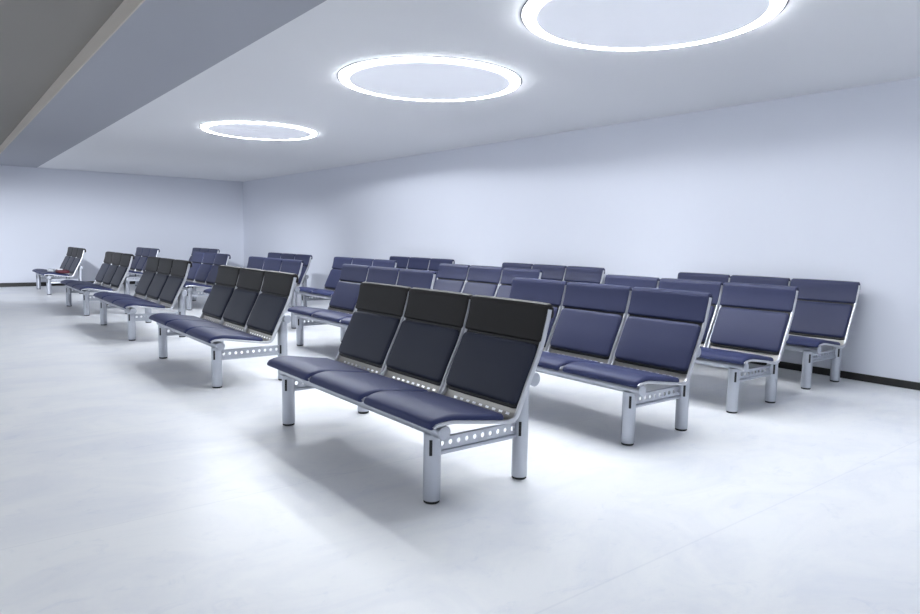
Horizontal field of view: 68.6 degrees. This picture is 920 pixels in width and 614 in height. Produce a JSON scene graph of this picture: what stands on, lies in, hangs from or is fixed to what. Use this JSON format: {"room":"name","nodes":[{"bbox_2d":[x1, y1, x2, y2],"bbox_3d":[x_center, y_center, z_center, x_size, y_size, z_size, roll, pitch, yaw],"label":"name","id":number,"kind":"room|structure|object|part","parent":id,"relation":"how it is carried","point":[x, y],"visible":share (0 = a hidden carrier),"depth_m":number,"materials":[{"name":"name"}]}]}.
{"room":"airport waiting area","nodes":[
{"label":"airport waiting area","id":0,"kind":"room"},
{"bbox_2d":[0,165,243,282],"bbox_3d":[-10.442,-1.897,14.027,11.993,2.991,0.200,-3,7,-38],"label":"wall","id":1,"kind":"structure","parent":0,"point":[44,212],"depth_m":15.61,"materials":[{"name":"white paint"}]},
{"bbox_2d":[0,0,123,144],"bbox_3d":[-5.556,-2.023,3.368,6.584,0.100,22.480,-3,7,-38],"label":"ceiling","id":2,"kind":"structure","parent":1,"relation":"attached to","point":[39,39],"depth_m":5.46,"materials":[{"name":"grey paint"}]},
{"bbox_2d":[0,281,134,286],"bbox_3d":[-10.409,-0.441,14.082,11.979,0.085,0.014,-3,7,-38],"label":"baseboard","id":3,"kind":"structure","parent":1,"relation":"attached to","point":[131,282],"depth_m":14.82,"materials":[{"name":"black"}]},
{"bbox_2d":[0,0,144,153],"bbox_3d":[-2.962,-2.064,5.408,0.012,0.124,22.480,-3,7,-38],"label":"trim","id":4,"kind":"structure","parent":1,"relation":"attached to","point":[127,8],"depth_m":5.64,"materials":[{"name":"beige paint"}]},
{"bbox_2d":[0,0,325,167],"bbox_3d":[-2.626,-2.199,5.657,0.836,0.351,22.480,-3,7,-38],"label":"beam","id":5,"kind":"structure","parent":1,"relation":"attached to","point":[162,45],"depth_m":5.48,"materials":[{"name":"grey paint"}]},
{"bbox_2d":[0,284,919,613],"bbox_3d":[-3.463,0.660,5.450,12.193,0.150,22.680,-3,7,-38],"label":"floor","id":6,"kind":"structure","parent":0,"point":[131,483],"depth_m":3.13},
{"bbox_2d":[32,247,85,294],"bbox_3d":[-8.118,-0.759,13.646,0.735,0.889,1.801,-3,7,-38],"label":"bench","id":7,"kind":"object","parent":6,"relation":"on","point":[72,261],"visible":0.91,"depth_m":13.28,"materials":[{"name":"black leather"}]},
{"bbox_3d":[-8.814,-0.539,14.112,0.079,0.310,0.079,-3,7,-38],"label":"leg","id":8,"kind":"part","parent":7,"relation":"part of","materials":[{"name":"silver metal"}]},
{"bbox_3d":[-7.858,-0.402,12.899,0.079,0.310,0.079,-3,7,-38],"label":"leg","id":9,"kind":"part","parent":7,"relation":"part of","materials":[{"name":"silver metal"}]},
{"bbox_2d":[55,268,69,273],"bbox_3d":[-7.667,-0.696,13.020,0.220,0.096,0.202,6,8,44],"label":"bag","id":10,"kind":"object","parent":7,"relation":"on","point":[57,270],"visible":1,"depth_m":12.96,"materials":[{"name":"red fabric"}]},
{"bbox_3d":[-7.430,-0.519,13.223,0.079,0.496,0.079,-3,7,-38],"label":"leg","id":11,"kind":"part","parent":7,"relation":"part of","materials":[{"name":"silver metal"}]},
{"bbox_2d":[60,251,134,315],"bbox_3d":[-5.646,-0.399,10.472,0.734,0.889,1.801,-3,7,-38],"label":"bench","id":12,"kind":"object","parent":6,"relation":"on","point":[112,273],"visible":1,"depth_m":10.24,"materials":[{"name":"black leather"}]},
{"bbox_3d":[-6.342,-0.179,10.939,0.079,0.310,0.079,-3,7,-38],"label":"leg","id":13,"kind":"part","parent":12,"relation":"part of","materials":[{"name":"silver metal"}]},
{"bbox_3d":[-5.386,-0.042,9.725,0.079,0.310,0.079,-3,7,-38],"label":"leg","id":14,"kind":"part","parent":12,"relation":"part of","materials":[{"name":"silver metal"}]},
{"bbox_3d":[-4.958,-0.159,10.049,0.079,0.496,0.079,-3,7,-38],"label":"leg","id":15,"kind":"part","parent":12,"relation":"part of","materials":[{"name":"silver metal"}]},
{"bbox_2d":[93,256,191,340],"bbox_3d":[-3.927,-0.150,8.282,0.734,0.889,1.801,-3,7,-38],"label":"bench","id":16,"kind":"object","parent":6,"relation":"on","point":[162,281],"visible":0.99,"depth_m":8.05,"materials":[{"name":"black leather"}]},
{"bbox_3d":[-4.622,0.069,8.749,0.079,0.310,0.079,-3,7,-38],"label":"leg","id":17,"kind":"part","parent":16,"relation":"part of","materials":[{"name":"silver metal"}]},
{"bbox_3d":[-3.666,0.207,7.536,0.079,0.310,0.079,-3,7,-38],"label":"leg","id":18,"kind":"part","parent":16,"relation":"part of","materials":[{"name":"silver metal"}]},
{"bbox_3d":[-4.195,-0.048,9.073,0.079,0.496,0.079,-3,7,-38],"label":"leg","id":19,"kind":"part","parent":16,"relation":"part of","materials":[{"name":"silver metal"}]},
{"bbox_3d":[-3.239,0.090,7.859,0.079,0.496,0.079,-3,7,-38],"label":"leg","id":20,"kind":"part","parent":16,"relation":"part of","materials":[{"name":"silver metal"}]},
{"bbox_2d":[126,247,159,285],"bbox_3d":[-7.155,-0.846,14.707,0.735,0.889,1.801,-3,7,-38],"label":"bench","id":21,"kind":"object","parent":6,"relation":"on","point":[138,265],"visible":0.48,"depth_m":14.81,"materials":[{"name":"blue leather"}]},
{"bbox_2d":[188,248,219,286],"bbox_3d":[-6.173,-0.905,15.492,0.734,0.889,1.801,-3,7,-38],"label":"bench","id":22,"kind":"object","parent":6,"relation":"on","point":[205,250],"visible":0.09,"depth_m":15.66,"materials":[{"name":"blue leather"}]},
{"bbox_2d":[182,252,230,309],"bbox_3d":[-4.559,-0.475,11.448,0.734,0.889,1.801,-3,7,-38],"label":"bench","id":23,"kind":"object","parent":6,"relation":"on","point":[203,272],"visible":0.64,"depth_m":11.34,"materials":[{"name":"blue leather"}]},
{"bbox_3d":[-4.298,-0.118,10.701,0.079,0.310,0.079,-3,7,-38],"label":"leg","id":24,"kind":"part","parent":23,"relation":"part of","materials":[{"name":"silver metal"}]},
{"bbox_3d":[-4.827,-0.373,12.238,0.079,0.496,0.079,-3,7,-38],"label":"leg","id":25,"kind":"part","parent":23,"relation":"part of","materials":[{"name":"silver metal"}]},
{"bbox_2d":[149,265,298,387],"bbox_3d":[-2.159,0.107,6.017,0.735,0.889,1.801,-3,7,-38],"label":"bench","id":26,"kind":"object","parent":6,"relation":"on","point":[256,301],"visible":1,"depth_m":5.78,"materials":[{"name":"black leather"}]},
{"bbox_3d":[-2.855,0.326,6.484,0.079,0.310,0.079,-3,7,-38],"label":"leg","id":27,"kind":"part","parent":26,"relation":"part of","materials":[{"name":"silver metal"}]},
{"bbox_3d":[-1.898,0.464,5.270,0.079,0.310,0.079,-3,7,-38],"label":"leg","id":28,"kind":"part","parent":26,"relation":"part of","materials":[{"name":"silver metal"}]},
{"bbox_3d":[-1.471,0.347,5.594,0.079,0.496,0.079,-3,7,-38],"label":"leg","id":29,"kind":"part","parent":26,"relation":"part of","materials":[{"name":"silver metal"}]},
{"bbox_2d":[203,256,303,328],"bbox_3d":[-2.845,-0.221,9.198,0.734,0.889,1.801,-3,7,-38],"label":"bench","id":30,"kind":"object","parent":6,"relation":"on","point":[269,264],"visible":0.13,"depth_m":9.05,"materials":[{"name":"blue leather"}]},
{"bbox_3d":[-2.157,0.019,8.775,0.079,0.496,0.079,-3,7,-38],"label":"leg","id":31,"kind":"part","parent":30,"relation":"part of","materials":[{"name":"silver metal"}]},
{"bbox_2d":[267,252,312,306],"bbox_3d":[-3.347,-0.504,11.972,0.734,0.889,1.801,-3,7,-38],"label":"bench","id":32,"kind":"object","parent":6,"relation":"on","point":[303,277],"visible":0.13,"depth_m":11.52,"materials":[{"name":"blue leather"}]},
{"bbox_3d":[-2.659,-0.264,11.549,0.079,0.496,0.079,-3,7,-38],"label":"leg","id":33,"kind":"part","parent":32,"relation":"part of","materials":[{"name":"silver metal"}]},
{"bbox_2d":[299,257,397,310],"bbox_3d":[-1.702,-0.266,9.867,0.734,0.889,1.801,-3,7,-38],"label":"bench","id":34,"kind":"object","parent":6,"relation":"on","point":[332,280],"visible":0.32,"depth_m":10.23,"materials":[{"name":"blue leather"}]},
{"bbox_3d":[-2.398,-0.046,10.334,0.079,0.310,0.079,-3,7,-38],"label":"leg","id":35,"kind":"part","parent":34,"relation":"part of","materials":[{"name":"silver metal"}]},
{"bbox_2d":[288,264,436,345],"bbox_3d":[-1.059,0.036,6.934,0.735,0.889,1.801,-3,7,-38],"label":"bench","id":36,"kind":"object","parent":6,"relation":"on","point":[343,301],"visible":0.51,"depth_m":7.25,"materials":[{"name":"blue leather"}]},
{"bbox_3d":[-1.755,0.256,7.401,0.079,0.310,0.079,-3,7,-38],"label":"leg","id":37,"kind":"part","parent":36,"relation":"part of","materials":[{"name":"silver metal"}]},
{"bbox_3d":[-1.328,0.139,7.724,0.079,0.496,0.079,-3,7,-38],"label":"leg","id":38,"kind":"part","parent":36,"relation":"part of","materials":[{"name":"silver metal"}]},
{"bbox_2d":[267,282,553,504],"bbox_3d":[-0.387,0.360,3.793,0.735,0.889,1.801,-3,7,-38],"label":"bench","id":39,"kind":"object","parent":6,"relation":"on","point":[485,350],"visible":1,"depth_m":3.55,"materials":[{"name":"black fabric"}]},
{"bbox_3d":[-1.083,0.579,4.259,0.079,0.310,0.079,-3,7,-38],"label":"leg","id":40,"kind":"part","parent":39,"relation":"part of","materials":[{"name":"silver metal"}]},
{"bbox_3d":[-0.655,0.462,4.583,0.079,0.496,0.079,-3,7,-38],"label":"leg","id":41,"kind":"part","parent":39,"relation":"part of","materials":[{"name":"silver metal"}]},
{"bbox_3d":[-0.126,0.717,3.046,0.079,0.310,0.079,-3,7,-38],"label":"leg","id":42,"kind":"part","parent":39,"relation":"part of","materials":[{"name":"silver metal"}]},
{"bbox_3d":[0.301,0.600,3.370,0.079,0.496,0.079,-3,7,-38],"label":"leg","id":43,"kind":"part","parent":39,"relation":"part of","materials":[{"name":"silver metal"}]},
{"bbox_2d":[389,256,454,286],"bbox_3d":[-0.923,-0.353,10.898,0.734,0.889,1.801,-3,7,-38],"label":"bench","id":44,"kind":"object","parent":6,"relation":"on","point":[432,264],"visible":0.16,"depth_m":10.98,"materials":[{"name":"blue leather"}]},
{"bbox_2d":[433,263,542,297],"bbox_3d":[0.040,-0.021,7.718,0.734,0.889,1.801,-3,7,-38],"label":"bench","id":45,"kind":"object","parent":6,"relation":"on","point":[473,279],"visible":0.29,"depth_m":7.87,"materials":[{"name":"blue leather"}]},
{"bbox_2d":[502,262,604,283],"bbox_3d":[0.890,-0.089,8.570,0.734,0.889,1.801,-3,7,-38],"label":"bench","id":46,"kind":"object","parent":6,"relation":"on","point":[550,272],"visible":0.13,"depth_m":8.44,"materials":[{"name":"blue leather"}]},
{"bbox_2d":[509,277,712,445],"bbox_3d":[0.733,0.288,4.723,0.734,0.889,1.801,-3,7,-38],"label":"bench","id":47,"kind":"object","parent":6,"relation":"on","point":[662,331],"visible":0.7,"depth_m":4.42,"materials":[{"name":"blue leather"}]},
{"bbox_3d":[0.993,0.646,3.977,0.079,0.310,0.079,-3,7,-38],"label":"leg","id":48,"kind":"part","parent":47,"relation":"part of","materials":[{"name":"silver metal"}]},
{"bbox_3d":[1.421,0.528,4.300,0.079,0.496,0.079,-3,7,-38],"label":"leg","id":49,"kind":"part","parent":47,"relation":"part of","materials":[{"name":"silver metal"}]},
{"bbox_2d":[604,274,798,413],"bbox_3d":[1.675,0.226,5.530,0.735,0.889,1.801,-3,7,-38],"label":"bench","id":50,"kind":"object","parent":6,"relation":"on","point":[753,322],"visible":0.41,"depth_m":5.12,"materials":[{"name":"blue leather"}]},
{"bbox_3d":[1.936,0.584,4.784,0.079,0.310,0.079,-3,7,-38],"label":"leg","id":51,"kind":"part","parent":50,"relation":"part of","materials":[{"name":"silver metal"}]},
{"bbox_3d":[2.363,0.466,5.107,0.079,0.496,0.079,-3,7,-38],"label":"leg","id":52,"kind":"part","parent":50,"relation":"part of","materials":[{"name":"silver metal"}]},
{"bbox_2d":[677,272,859,389],"bbox_3d":[2.636,0.160,6.379,0.734,0.889,1.801,-3,7,-38],"label":"bench","id":53,"kind":"object","parent":6,"relation":"on","point":[824,312],"visible":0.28,"depth_m":5.94,"materials":[{"name":"blue leather"}]},
{"bbox_3d":[2.896,0.518,5.632,0.079,0.310,0.079,-3,7,-38],"label":"leg","id":54,"kind":"part","parent":53,"relation":"part of","materials":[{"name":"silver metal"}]},
{"bbox_3d":[3.324,0.400,5.955,0.079,0.496,0.079,-3,7,-38],"label":"leg","id":55,"kind":"part","parent":53,"relation":"part of","materials":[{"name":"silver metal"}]},
{"bbox_2d":[37,0,919,181],"bbox_3d":[-0.504,-2.200,7.329,4.561,0.100,22.480,-3,7,-38],"label":"ceiling","id":56,"kind":"structure","parent":0,"point":[288,75],"depth_m":5.95,"materials":[{"name":"white paint"}]},
{"bbox_2d":[199,121,317,139],"bbox_3d":[-2.674,-2.362,9.027,1.518,0.052,1.518,-3,7,-38],"label":"ceiling light","id":57,"kind":"object","parent":56,"relation":"attached to","point":[259,130],"visible":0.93,"depth_m":8.87,"materials":[{"name":"white plastic"}]},
{"bbox_2d":[337,56,521,100],"bbox_3d":[-0.267,-2.020,6.025,1.638,0.052,1.638,-3,7,-38],"label":"ceiling light","id":58,"kind":"object","parent":56,"relation":"attached to","point":[433,79],"visible":0.94,"depth_m":5.86,"materials":[{"name":"white plastic"}]},
{"bbox_2d":[520,0,788,50],"bbox_3d":[1.156,-1.808,4.144,1.570,0.052,1.570,-3,7,-38],"label":"ceiling light","id":59,"kind":"object","parent":56,"relation":"attached to","point":[616,25],"visible":1,"depth_m":4.22,"materials":[{"name":"white plastic"}]},
{"bbox_2d":[243,77,919,382],"bbox_3d":[1.286,-1.179,8.984,0.200,2.991,22.680,-3,7,-38],"label":"wall","id":60,"kind":"structure","parent":0,"point":[822,185],"depth_m":7.40,"materials":[{"name":"white paint"}]},
{"bbox_2d":[748,361,919,390],"bbox_3d":[1.236,0.290,8.984,0.014,0.066,22.480,-3,7,-38],"label":"baseboard","id":61,"kind":"structure","parent":60,"relation":"attached to","point":[785,365],"depth_m":6.02,"materials":[{"name":"black plastic"}]}
]}

